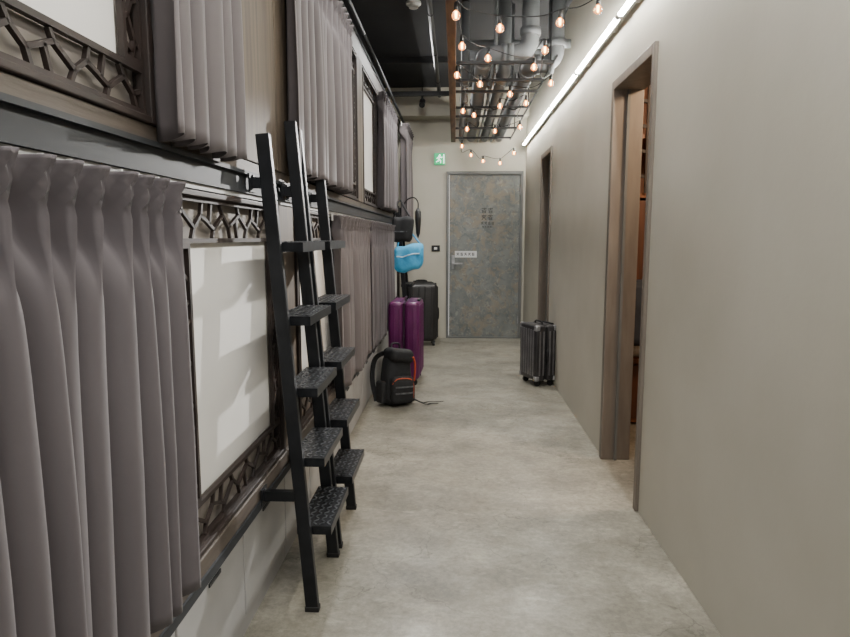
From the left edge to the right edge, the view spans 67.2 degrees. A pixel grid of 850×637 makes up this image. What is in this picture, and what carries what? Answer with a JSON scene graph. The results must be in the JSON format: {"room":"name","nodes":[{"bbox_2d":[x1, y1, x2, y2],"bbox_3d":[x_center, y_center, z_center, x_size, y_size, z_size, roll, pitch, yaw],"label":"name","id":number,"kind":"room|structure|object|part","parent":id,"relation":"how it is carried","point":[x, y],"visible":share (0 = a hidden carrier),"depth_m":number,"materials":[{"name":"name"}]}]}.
{"room":"dormitory","nodes":[
{"label":"dormitory","id":0,"kind":"room"},
{"bbox_2d":[342,0,572,87],"bbox_3d":[0.834,-2.314,3.133,5.050,0.100,10.470,0,7,3],"label":"ceiling","id":1,"kind":"structure","parent":0,"point":[392,29],"depth_m":5.78,"materials":[{"name":"black paint"}]},
{"bbox_2d":[369,56,447,64],"bbox_3d":[-0.557,-2.686,6.688,1.640,0.059,0.080,0,7,3],"label":"beam","id":2,"kind":"structure","parent":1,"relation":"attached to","point":[442,60],"depth_m":6.63,"materials":[{"name":"black metal"}]},
{"bbox_2d":[406,0,420,9],"bbox_3d":[-0.091,-2.487,5.087,0.120,0.052,0.120,0,7,3],"label":"smoke detector","id":3,"kind":"object","parent":1,"relation":"attached to","point":[412,4],"visible":1,"depth_m":5.05,"materials":[{"name":"white plastic"}]},
{"bbox_2d":[386,80,448,107],"bbox_3d":[-0.333,-2.671,7.638,1.400,0.330,0.155,0,7,3],"label":"ceiling track","id":4,"kind":"object","parent":1,"relation":"hanging from","point":[422,93],"visible":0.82,"depth_m":7.62,"materials":[{"name":"black metal"}]},
{"bbox_2d":[426,0,440,97],"bbox_3d":[0.025,-2.329,4.596,0.050,0.050,6.700,0,7,3],"label":"ceiling pipe","id":5,"kind":"object","parent":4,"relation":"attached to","point":[430,12],"visible":0.93,"depth_m":5.64,"materials":[{"name":"metal"}]},
{"bbox_2d":[459,1,469,141],"bbox_3d":[0.395,-2.384,6.646,0.082,0.631,3.191,0,7,3],"label":"ceiling pipe","id":6,"kind":"object","parent":1,"relation":"attached to","point":[465,14],"visible":0.76,"depth_m":5.10,"materials":[{"name":"grey metal"}]},
{"bbox_2d":[464,39,570,49],"bbox_3d":[0.721,-2.167,5.059,0.850,0.070,0.070,0,7,3],"label":"ceiling pipe","id":7,"kind":"object","parent":6,"relation":"attached to","point":[469,46],"visible":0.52,"depth_m":5.04,"materials":[{"name":"grey metal"}]},
{"bbox_2d":[477,0,497,141],"bbox_3d":[0.600,-2.353,6.425,0.070,0.635,3.617,0,7,3],"label":"ceiling pipe","id":8,"kind":"object","parent":1,"relation":"attached to","point":[495,69],"visible":0.68,"depth_m":4.71,"materials":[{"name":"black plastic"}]},
{"bbox_2d":[481,0,511,141],"bbox_3d":[0.684,-2.362,6.500,0.115,0.638,3.458,0,7,3],"label":"ceiling pipe","id":9,"kind":"object","parent":1,"relation":"attached to","point":[505,6],"visible":0.52,"depth_m":4.88,"materials":[{"name":"grey metal"}]},
{"bbox_2d":[445,0,557,141],"bbox_3d":[0.573,-2.203,5.344,0.736,0.680,5.200,0,7,3],"label":"grid","id":10,"kind":"object","parent":1,"relation":"in","point":[450,23],"visible":0.88,"depth_m":4.90,"materials":[{"name":"black metal"}]},
{"bbox_2d":[452,0,601,164],"bbox_3d":[0.627,-1.724,5.426,0.779,0.317,4.748,0,7,3],"label":"string lights","id":11,"kind":"object","parent":10,"relation":"hanging from","point":[598,8],"visible":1,"depth_m":3.92,"materials":[{"name":"glass"}]},
{"bbox_2d":[452,1,459,19],"bbox_3d":[0.151,-1.493,3.108,0.043,0.086,0.042,0,7,3],"label":"bulb","id":12,"kind":"object","parent":11,"relation":"attached to","point":[455,15],"depth_m":3.10,"materials":[{"name":"glass"}]},
{"bbox_2d":[454,65,459,78],"bbox_3d":[0.213,-1.640,4.260,0.043,0.086,0.042,0,7,3],"label":"bulb","id":13,"kind":"object","parent":11,"relation":"attached to","point":[456,75],"depth_m":4.25,"materials":[{"name":"glass"}]},
{"bbox_2d":[458,34,465,50],"bbox_3d":[0.209,-1.558,3.612,0.043,0.086,0.042,0,7,3],"label":"bulb","id":14,"kind":"object","parent":11,"relation":"attached to","point":[461,46],"depth_m":3.60,"materials":[{"name":"orange glass"}]},
{"bbox_2d":[460,104,465,113],"bbox_3d":[0.319,-1.762,5.375,0.043,0.086,0.042,0,7,3],"label":"bulb","id":15,"kind":"object","parent":11,"relation":"attached to","point":[462,111],"depth_m":5.36,"materials":[{"name":"glass"}]},
{"bbox_2d":[477,75,482,87],"bbox_3d":[0.388,-1.672,4.511,0.043,0.086,0.042,0,7,3],"label":"bulb","id":16,"kind":"object","parent":11,"relation":"attached to","point":[479,84],"depth_m":4.50,"materials":[{"name":"glass"}]},
{"bbox_2d":[485,47,490,61],"bbox_3d":[0.387,-1.618,3.927,0.043,0.086,0.042,0,7,3],"label":"bulb","id":17,"kind":"object","parent":11,"relation":"attached to","point":[487,58],"depth_m":3.92,"materials":[{"name":"orange glass"}]},
{"bbox_2d":[497,98,502,108],"bbox_3d":[0.624,-1.785,5.318,0.043,0.086,0.042,0,7,3],"label":"bulb","id":18,"kind":"object","parent":11,"relation":"attached to","point":[499,106],"depth_m":5.31,"materials":[{"name":"glass"}]},
{"bbox_2d":[496,15,503,32],"bbox_3d":[0.387,-1.518,3.301,0.043,0.086,0.042,0,7,3],"label":"bulb","id":19,"kind":"object","parent":11,"relation":"attached to","point":[499,28],"depth_m":3.29,"materials":[{"name":"glass"}]},
{"bbox_2d":[507,86,512,96],"bbox_3d":[0.641,-1.712,4.826,0.043,0.086,0.042,0,7,3],"label":"bulb","id":20,"kind":"object","parent":11,"relation":"attached to","point":[509,94],"depth_m":4.82,"materials":[{"name":"glass"}]},
{"bbox_2d":[523,95,528,105],"bbox_3d":[0.813,-1.754,5.151,0.043,0.086,0.042,0,7,3],"label":"bulb","id":21,"kind":"object","parent":11,"relation":"attached to","point":[526,102],"depth_m":5.14,"materials":[{"name":"glass"}]},
{"bbox_2d":[531,57,536,70],"bbox_3d":[0.692,-1.615,4.059,0.043,0.086,0.042,0,7,3],"label":"bulb","id":22,"kind":"object","parent":11,"relation":"attached to","point":[533,67],"depth_m":4.05,"materials":[{"name":"glass"}]},
{"bbox_2d":[541,39,548,54],"bbox_3d":[0.692,-1.568,3.690,0.043,0.086,0.042,0,7,3],"label":"bulb","id":23,"kind":"object","parent":11,"relation":"attached to","point":[544,50],"depth_m":3.68,"materials":[{"name":"orange glass"}]},
{"bbox_2d":[548,74,553,86],"bbox_3d":[0.891,-1.684,4.523,0.043,0.086,0.042,0,7,3],"label":"bulb","id":24,"kind":"object","parent":11,"relation":"attached to","point":[550,83],"depth_m":4.51,"materials":[{"name":"glass"}]},
{"bbox_2d":[556,9,563,26],"bbox_3d":[0.690,-1.534,3.269,0.043,0.086,0.042,0,7,3],"label":"bulb","id":25,"kind":"object","parent":11,"relation":"attached to","point":[559,22],"depth_m":3.26,"materials":[{"name":"glass"}]},
{"bbox_2d":[594,0,601,13],"bbox_3d":[0.857,-1.552,3.167,0.043,0.086,0.042,0,7,3],"label":"bulb","id":26,"kind":"object","parent":11,"relation":"attached to","point":[598,8],"depth_m":3.16,"materials":[{"name":"orange glass"}]},
{"bbox_3d":[0.897,-2.120,4.532,0.011,0.640,0.011,3,8,25],"label":"hanger rod","id":27,"kind":"part","parent":10,"relation":"part of","materials":[{"name":"black plastic"}]},
{"bbox_2d":[490,4,514,141],"bbox_3d":[0.777,-2.384,6.666,0.029,0.634,3.114,0,7,3],"label":"ceiling pipe","id":28,"kind":"object","parent":1,"relation":"attached to","point":[513,5],"visible":0.69,"depth_m":5.15,"materials":[{"name":"black plastic"}]},
{"bbox_2d":[467,0,540,141],"bbox_3d":[0.665,-2.337,6.305,0.464,0.637,3.852,0,7,3],"label":"ceiling pipe","id":29,"kind":"object","parent":1,"relation":"attached to","point":[530,31],"visible":0.78,"depth_m":4.45,"materials":[{"name":"grey plastic"}]},
{"bbox_2d":[494,0,565,141],"bbox_3d":[0.955,-2.349,6.421,0.334,0.642,3.592,0,7,3],"label":"ceiling pipe","id":30,"kind":"object","parent":1,"relation":"attached to","point":[558,33],"visible":0.65,"depth_m":4.71,"materials":[{"name":"grey plastic"}]},
{"bbox_2d":[397,119,526,337],"bbox_3d":[0.058,-1.337,8.516,2.815,3.200,0.120,0,7,3],"label":"wall","id":31,"kind":"structure","parent":0,"point":[431,137],"depth_m":8.37,"materials":[{"name":"grey paint"}]},
{"bbox_2d":[432,245,439,250],"bbox_3d":[0.142,-0.931,8.495,0.110,0.080,0.017,0,7,3],"label":"wall switch","id":32,"kind":"object","parent":31,"relation":"attached to","point":[434,247],"visible":1,"depth_m":8.49,"materials":[{"name":"black plastic"}]},
{"bbox_2d":[434,153,444,164],"bbox_3d":[0.191,-2.078,8.338,0.140,0.145,0.034,0,7,3],"label":"exit sign","id":33,"kind":"object","parent":31,"relation":"attached to","point":[439,158],"visible":1,"depth_m":8.32,"materials":[{"name":"green plastic"}]},
{"bbox_2d":[384,86,529,119],"bbox_3d":[-0.026,-2.731,8.146,2.665,0.340,0.270,0,7,3],"label":"beam","id":34,"kind":"structure","parent":31,"relation":"attached to","point":[435,107],"depth_m":8.01,"materials":[{"name":"grey paint"}]},
{"bbox_2d":[446,171,523,338],"bbox_3d":[0.782,-0.831,8.501,1.000,2.200,0.170,0,7,3],"label":"door","id":35,"kind":"structure","parent":31,"relation":"in","point":[484,209],"depth_m":8.48,"materials":[{"name":"silver metal"}]},
{"bbox_3d":[0.423,-0.747,8.478,0.145,0.180,0.070,0,7,3],"label":"handle","id":36,"kind":"part","parent":35,"relation":"part of","materials":[{"name":"silver metal"}]},
{"bbox_2d":[243,338,721,636],"bbox_3d":[0.834,0.959,3.550,5.050,0.100,10.470,0,7,3],"label":"floor","id":37,"kind":"structure","parent":0,"point":[488,509],"depth_m":2.94,"materials":[{"name":"concrete"}]},
{"bbox_2d":[0,0,289,636],"bbox_3d":[-1.150,-0.185,1.004,1.088,2.814,3.126,0,7,3],"label":"bunk bed","id":38,"kind":"object","parent":37,"relation":"on","point":[77,76],"visible":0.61,"depth_m":1.86,"materials":[{"name":"grey laminate"}]},
{"bbox_3d":[-0.685,-0.865,0.812,0.010,0.757,1.013,0,7,3],"label":"window panel","id":39,"kind":"part","parent":38,"relation":"part of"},
{"bbox_2d":[0,146,200,636],"bbox_3d":[-0.603,0.220,1.033,0.120,0.965,0.942,0,7,3],"label":"curtain","id":40,"kind":"object","parent":38,"relation":"hanging from","point":[99,524],"visible":1,"depth_m":1.11,"materials":[{"name":"grey fabric"}]},
{"bbox_3d":[-0.659,-0.260,0.972,0.021,0.014,3.090,0,7,3],"label":"curtain rail","id":41,"kind":"part","parent":38,"relation":"part of","materials":[{"name":"grey metal"}]},
{"bbox_3d":[-0.704,-0.361,0.961,0.100,0.037,3.126,0,7,3],"label":"sill","id":42,"kind":"part","parent":38,"relation":"part of","materials":[{"name":"brown wood"}]},
{"bbox_2d":[150,0,247,161],"bbox_3d":[-0.575,-0.951,1.601,0.095,1.043,0.503,0,7,3],"label":"curtain","id":43,"kind":"object","parent":38,"relation":"hanging from","point":[198,56],"visible":1,"depth_m":1.56,"materials":[{"name":"grey fabric"}]},
{"bbox_3d":[-0.630,0.885,1.906,0.016,0.322,0.512,0,7,3],"label":"storage door","id":44,"kind":"part","parent":38,"relation":"part of","materials":[{"name":"grey laminate"}]},
{"bbox_3d":[-0.620,0.766,1.890,0.004,0.012,0.090,0,7,3],"label":"finger pull","id":45,"kind":"part","parent":38,"relation":"part of","materials":[{"name":"metal"}]},
{"bbox_3d":[-0.631,0.110,2.107,0.010,0.716,0.728,0,7,3],"label":"window panel","id":46,"kind":"part","parent":38,"relation":"part of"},
{"bbox_3d":[-0.606,0.819,2.423,0.016,0.322,0.512,0,7,3],"label":"storage door","id":47,"kind":"part","parent":38,"relation":"part of","materials":[{"name":"grey laminate"}]},
{"bbox_3d":[-0.596,0.700,2.407,0.004,0.012,0.090,0,7,3],"label":"finger pull","id":48,"kind":"part","parent":38,"relation":"part of","materials":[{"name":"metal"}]},
{"bbox_2d":[248,120,347,611],"bbox_3d":[-0.452,0.144,2.421,0.246,1.802,0.460,0,7,3],"label":"ladder","id":49,"kind":"object","parent":37,"relation":"on","point":[320,516],"visible":1,"depth_m":2.30,"materials":[{"name":"metal"}]},
{"bbox_3d":[-0.474,0.219,2.230,0.176,1.681,0.028,0,7,3],"label":"rail","id":50,"kind":"part","parent":49,"relation":"part of","materials":[{"name":"metal"}]},
{"bbox_3d":[-0.460,0.114,2.619,0.184,1.791,0.028,0,7,3],"label":"rail","id":51,"kind":"part","parent":49,"relation":"part of","materials":[{"name":"metal"}]},
{"bbox_2d":[273,0,365,556],"bbox_3d":[-1.024,-0.526,3.679,1.088,2.814,2.266,0,7,3],"label":"bunk bed","id":52,"kind":"object","parent":37,"relation":"on","point":[349,205],"visible":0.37,"depth_m":3.01,"materials":[{"name":"grey laminate"}]},
{"bbox_3d":[-0.583,0.758,2.906,0.016,0.322,0.444,0,7,3],"label":"storage door","id":53,"kind":"part","parent":52,"relation":"part of","materials":[{"name":"grey laminate"}]},
{"bbox_3d":[-0.562,0.701,3.356,0.016,0.322,0.444,0,7,3],"label":"storage door","id":54,"kind":"part","parent":52,"relation":"part of","materials":[{"name":"grey laminate"}]},
{"bbox_3d":[-0.573,-0.048,3.346,0.010,0.716,0.838,0,7,3],"label":"window panel","id":55,"kind":"part","parent":52,"relation":"part of","materials":[{"name":"white"}]},
{"bbox_3d":[-0.579,-0.702,3.636,0.100,0.037,2.266,0,7,3],"label":"sill","id":56,"kind":"part","parent":52,"relation":"part of","materials":[{"name":"brown wood"}]},
{"bbox_3d":[-0.534,-0.601,3.647,0.021,0.014,2.230,0,7,3],"label":"curtain rail","id":57,"kind":"part","parent":52,"relation":"part of","materials":[{"name":"grey metal"}]},
{"bbox_2d":[286,0,353,193],"bbox_3d":[-0.501,-1.172,3.194,0.116,1.006,1.387,0,7,3],"label":"curtain","id":58,"kind":"object","parent":52,"relation":"hanging from","point":[319,32],"visible":0.97,"depth_m":2.97,"materials":[{"name":"grey fabric"}]},
{"bbox_3d":[-1.049,-1.884,3.508,1.040,0.028,2.266,0,7,3],"label":"panel","id":59,"kind":"part","parent":52,"relation":"part of","materials":[{"name":"grey fabric"}]},
{"bbox_3d":[-0.541,0.643,3.806,0.016,0.322,0.444,0,7,3],"label":"storage door","id":60,"kind":"part","parent":52,"relation":"part of","materials":[{"name":"grey laminate"}]},
{"bbox_3d":[-0.520,0.586,4.256,0.016,0.322,0.444,0,7,3],"label":"storage door","id":61,"kind":"part","parent":52,"relation":"part of","materials":[{"name":"grey laminate"}]},
{"bbox_2d":[331,213,371,387],"bbox_3d":[-0.459,-0.153,4.115,0.117,0.996,1.176,0,7,3],"label":"curtain","id":62,"kind":"object","parent":52,"relation":"hanging from","point":[351,262],"visible":0.94,"depth_m":4.01,"materials":[{"name":"grey fabric"}]},
{"bbox_3d":[-0.499,0.529,4.706,0.016,0.322,0.444,0,7,3],"label":"storage door","id":63,"kind":"part","parent":52,"relation":"part of","materials":[{"name":"grey laminate"}]},
{"bbox_2d":[286,129,363,548],"bbox_3d":[-0.430,0.094,2.898,0.246,1.782,0.460,0,7,3],"label":"ladder","id":64,"kind":"object","parent":37,"relation":"on","point":[345,465],"visible":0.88,"depth_m":2.97,"materials":[{"name":"metal"}]},
{"bbox_3d":[-0.455,0.114,2.700,0.182,1.771,0.028,0,7,3],"label":"rail","id":65,"kind":"part","parent":64,"relation":"part of","materials":[{"name":"metal"}]},
{"bbox_3d":[-0.433,0.113,3.103,0.175,1.671,0.028,0,7,3],"label":"rail","id":66,"kind":"part","parent":64,"relation":"part of","materials":[{"name":"metal"}]},
{"bbox_2d":[359,33,394,411],"bbox_3d":[-0.917,-0.818,5.969,1.088,2.814,2.346,0,7,3],"label":"bunk bed","id":67,"kind":"object","parent":37,"relation":"on","point":[370,82],"visible":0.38,"depth_m":5.32,"materials":[{"name":"grey laminate"}]},
{"bbox_3d":[-0.478,0.470,5.163,0.016,0.322,0.460,0,7,3],"label":"storage door","id":68,"kind":"part","parent":67,"relation":"part of","materials":[{"name":"grey laminate"}]},
{"bbox_3d":[-0.480,-1.425,5.205,0.010,0.757,0.738,0,7,3],"label":"window panel","id":69,"kind":"part","parent":67,"relation":"part of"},
{"bbox_3d":[-0.456,0.411,5.629,0.016,0.322,0.460,0,7,3],"label":"storage door","id":70,"kind":"part","parent":67,"relation":"part of","materials":[{"name":"grey laminate"}]},
{"bbox_3d":[-0.941,-2.176,5.797,1.040,0.028,2.346,0,7,3],"label":"panel","id":71,"kind":"part","parent":67,"relation":"part of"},
{"bbox_3d":[-0.472,-0.993,5.925,0.100,0.037,2.346,0,7,3],"label":"sill","id":72,"kind":"part","parent":67,"relation":"part of","materials":[{"name":"brown wood"}]},
{"bbox_3d":[-0.434,0.352,6.095,0.016,0.322,0.460,0,7,3],"label":"storage door","id":73,"kind":"part","parent":67,"relation":"part of","materials":[{"name":"grey laminate"}]},
{"bbox_2d":[369,221,395,349],"bbox_3d":[-0.387,-0.354,5.688,0.124,0.996,1.782,0,7,3],"label":"curtain","id":74,"kind":"object","parent":67,"relation":"hanging from","point":[382,268],"visible":0.88,"depth_m":5.30,"materials":[{"name":"grey fabric"}]},
{"bbox_3d":[-0.412,0.292,6.561,0.016,0.322,0.460,0,7,3],"label":"storage door","id":75,"kind":"part","parent":67,"relation":"part of","materials":[{"name":"grey laminate"}]},
{"bbox_2d":[377,89,397,212],"bbox_3d":[-0.358,-1.557,6.216,0.112,1.006,1.286,0,7,3],"label":"curtain","id":76,"kind":"object","parent":67,"relation":"hanging from","point":[387,149],"visible":1,"depth_m":5.84,"materials":[{"name":"grey fabric"}]},
{"bbox_2d":[392,200,413,241],"bbox_3d":[-0.229,-1.044,6.826,0.245,0.462,0.429,0,7,3],"label":"shoulder bag","id":77,"kind":"object","parent":67,"relation":"hanging from","point":[404,226],"visible":0.81,"depth_m":6.64,"materials":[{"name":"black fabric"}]},
{"bbox_2d":[403,197,420,237],"bbox_3d":[-0.133,-1.099,6.972,0.225,0.439,0.067,7,10,42],"label":"umbrella","id":78,"kind":"object","parent":77,"relation":"hanging from","point":[417,212],"visible":1,"depth_m":6.90,"materials":[{"name":"black fabric"}]},
{"bbox_3d":[-0.154,-1.247,6.946,0.203,0.139,0.027,5,9,34],"label":"crook handle","id":79,"kind":"part","parent":78,"relation":"part of","materials":[{"name":"black plastic"}]},
{"bbox_2d":[394,234,423,272],"bbox_3d":[-0.175,-0.744,6.959,0.320,0.500,0.161,0,7,3],"label":"duffel bag","id":80,"kind":"object","parent":67,"relation":"hanging from","point":[409,257],"visible":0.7,"depth_m":6.91,"materials":[{"name":"blue fabric"}]},
{"bbox_2d":[391,102,404,297],"bbox_3d":[-0.831,-1.053,7.812,1.088,2.814,1.366,0,7,3],"label":"bunk bed","id":81,"kind":"object","parent":37,"relation":"on","point":[397,274],"visible":0.04,"depth_m":7.92,"materials":[{"name":"grey metal"}]},
{"bbox_3d":[-0.371,-0.598,7.661,0.010,0.716,0.648,0,7,3],"label":"window panel","id":82,"kind":"part","parent":81,"relation":"part of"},
{"bbox_2d":[399,122,413,218],"bbox_3d":[-0.216,-1.677,7.602,0.125,1.118,0.945,0,7,3],"label":"curtain","id":83,"kind":"object","parent":81,"relation":"hanging from","point":[406,134],"visible":0.9,"depth_m":7.22,"materials":[{"name":"grey fabric"}]},
{"bbox_2d":[396,206,413,298],"bbox_3d":[-0.220,-0.431,7.373,0.246,1.692,0.460,0,7,3],"label":"ladder","id":84,"kind":"object","parent":37,"relation":"on","point":[405,284],"visible":0.2,"depth_m":7.18,"materials":[{"name":"metal"}]},
{"bbox_3d":[-0.243,-0.411,7.175,0.176,1.681,0.028,0,7,3],"label":"rail","id":85,"kind":"part","parent":84,"relation":"part of","materials":[{"name":"metal"}]},
{"bbox_3d":[-0.224,-0.462,7.571,0.176,1.681,0.028,0,7,3],"label":"rail","id":86,"kind":"part","parent":84,"relation":"part of","materials":[{"name":"metal"}]},
{"bbox_2d":[388,296,423,384],"bbox_3d":[-0.175,0.190,6.004,0.293,0.805,0.495,1,7,5],"label":"suitcase","id":87,"kind":"object","parent":37,"relation":"on","point":[405,315],"visible":0.65,"depth_m":5.78,"materials":[{"name":"purple plastic"}]},
{"bbox_2d":[370,342,442,404],"bbox_3d":[-0.131,0.444,5.248,0.603,0.516,0.361,-4,8,-27],"label":"backpack","id":88,"kind":"object","parent":37,"relation":"on","point":[396,386],"visible":1,"depth_m":5.10,"materials":[{"name":"black fabric"}]},
{"bbox_3d":[-0.213,0.297,5.166,0.215,0.130,0.180,-1,2,-31],"label":"lid","id":89,"kind":"part","parent":88,"relation":"part of","materials":[{"name":"black fabric"}]},
{"bbox_2d":[409,279,438,345],"bbox_3d":[-0.037,-0.080,8.047,0.435,0.825,0.283,-1,7,-5],"label":"suitcase","id":90,"kind":"object","parent":37,"relation":"on","point":[426,290],"visible":0.55,"depth_m":7.92,"materials":[{"name":"black plastic"}]},
{"bbox_2d":[519,319,555,386],"bbox_3d":[1.051,0.308,5.912,0.233,0.595,0.365,-2,8,-17],"label":"suitcase","id":91,"kind":"object","parent":37,"relation":"on","point":[538,337],"visible":0.98,"depth_m":5.79,"materials":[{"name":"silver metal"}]},
{"bbox_2d":[631,85,650,421],"bbox_3d":[1.761,-0.636,4.794,0.890,2.750,0.735,0,7,3],"label":"locker","id":92,"kind":"object","parent":37,"relation":"on","point":[647,90],"visible":0.02,"depth_m":4.49,"materials":[{"name":"brown wood"}]},
{"bbox_3d":[1.745,0.529,4.595,0.810,0.390,0.015,0,7,3],"label":"drawer","id":93,"kind":"part","parent":92,"relation":"part of","materials":[{"name":"brown wood"}]},
{"bbox_2d":[633,357,638,363],"bbox_3d":[1.760,0.270,4.882,0.830,0.030,0.630,0,7,3],"label":"shelf","id":94,"kind":"object","parent":92,"relation":"attached to","point":[635,359],"depth_m":4.58,"materials":[{"name":"brown wood"}]},
{"bbox_2d":[633,346,639,356],"bbox_3d":[1.544,0.209,4.758,0.350,0.118,0.280,0,7,3],"label":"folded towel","id":95,"kind":"object","parent":92,"relation":"on","point":[636,348],"visible":0.02,"depth_m":4.62,"materials":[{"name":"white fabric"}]},
{"bbox_2d":[634,279,641,345],"bbox_3d":[1.492,-0.039,4.421,0.306,0.460,0.150,0,7,3],"label":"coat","id":96,"kind":"object","parent":92,"relation":"hanging from","point":[638,281],"visible":0.04,"depth_m":4.35,"materials":[{"name":"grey fabric"}]},
{"bbox_3d":[1.745,-0.543,4.458,0.810,0.550,0.015,0,7,3],"label":"panel","id":97,"kind":"part","parent":92,"relation":"part of","materials":[{"name":"brown wood"}]},
{"bbox_2d":[640,193,645,200],"bbox_3d":[1.760,-0.890,4.734,0.830,0.030,0.630,0,7,3],"label":"shelf","id":98,"kind":"object","parent":92,"relation":"attached to","point":[642,195],"depth_m":4.43,"materials":[{"name":"brown wood"}]},
{"bbox_2d":[642,134,645,149],"bbox_3d":[1.760,-1.287,4.683,0.830,0.030,0.630,0,7,3],"label":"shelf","id":99,"kind":"object","parent":92,"relation":"attached to","point":[644,135],"depth_m":4.53,"materials":[{"name":"brown wood"}]},
{"bbox_2d":[523,0,849,636],"bbox_3d":[1.146,-0.668,3.267,0.150,3.200,10.350,0,7,3],"label":"wall","id":100,"kind":"structure","parent":0,"point":[744,486],"depth_m":2.14,"materials":[{"name":"grey paint"}]},
{"bbox_2d":[470,49,545,59],"bbox_3d":[0.748,-2.329,5.622,0.850,0.099,0.099,0,7,3],"label":"ceiling pipe","id":101,"kind":"object","parent":100,"relation":"attached to","point":[472,52],"visible":0.02,"depth_m":5.59,"materials":[{"name":"grey metal"}]},
{"bbox_2d":[523,129,536,145],"bbox_3d":[1.247,-2.144,7.575,0.063,0.030,1.170,0,7,3],"label":"tube light","id":102,"kind":"object","parent":100,"relation":"attached to","point":[533,132],"visible":0.93,"depth_m":7.51,"materials":[{"name":"white plastic"}]},
{"bbox_2d":[534,107,553,129],"bbox_3d":[1.191,-1.993,6.386,0.063,0.030,1.170,0,7,3],"label":"tube light","id":103,"kind":"object","parent":100,"relation":"attached to","point":[550,110],"visible":0.91,"depth_m":6.31,"materials":[{"name":"white plastic"}]},
{"bbox_2d":[537,146,552,321],"bbox_3d":[1.288,-0.577,6.506,0.173,2.200,0.700,0,7,3],"label":"door","id":104,"kind":"structure","parent":100,"relation":"in","point":[547,156],"depth_m":6.74,"materials":[{"name":"brown wood"}]},
{"bbox_2d":[550,73,579,107],"bbox_3d":[1.135,-1.841,5.197,0.063,0.030,1.170,0,7,3],"label":"tube light","id":105,"kind":"object","parent":100,"relation":"attached to","point":[574,79],"visible":0.91,"depth_m":5.09,"materials":[{"name":"white plastic"}]},
{"bbox_2d":[575,15,622,74],"bbox_3d":[1.080,-1.690,4.008,0.063,0.030,1.170,0,7,3],"label":"tube light","id":106,"kind":"object","parent":100,"relation":"attached to","point":[613,27],"visible":0.87,"depth_m":3.87,"materials":[{"name":"white plastic"}]},
{"bbox_2d":[599,41,658,510],"bbox_3d":[1.143,-0.199,3.423,0.173,2.230,0.800,0,7,3],"label":"door frame","id":107,"kind":"structure","parent":100,"relation":"in","point":[627,102],"depth_m":3.72,"materials":[{"name":"brown wood"}]},
{"bbox_2d":[617,0,641,17],"bbox_3d":[1.024,-1.539,2.819,0.063,0.030,1.170,0,7,3],"label":"tube light","id":108,"kind":"object","parent":100,"relation":"attached to","point":[629,4],"visible":1,"depth_m":3.27,"materials":[{"name":"white plastic"}]}
]}

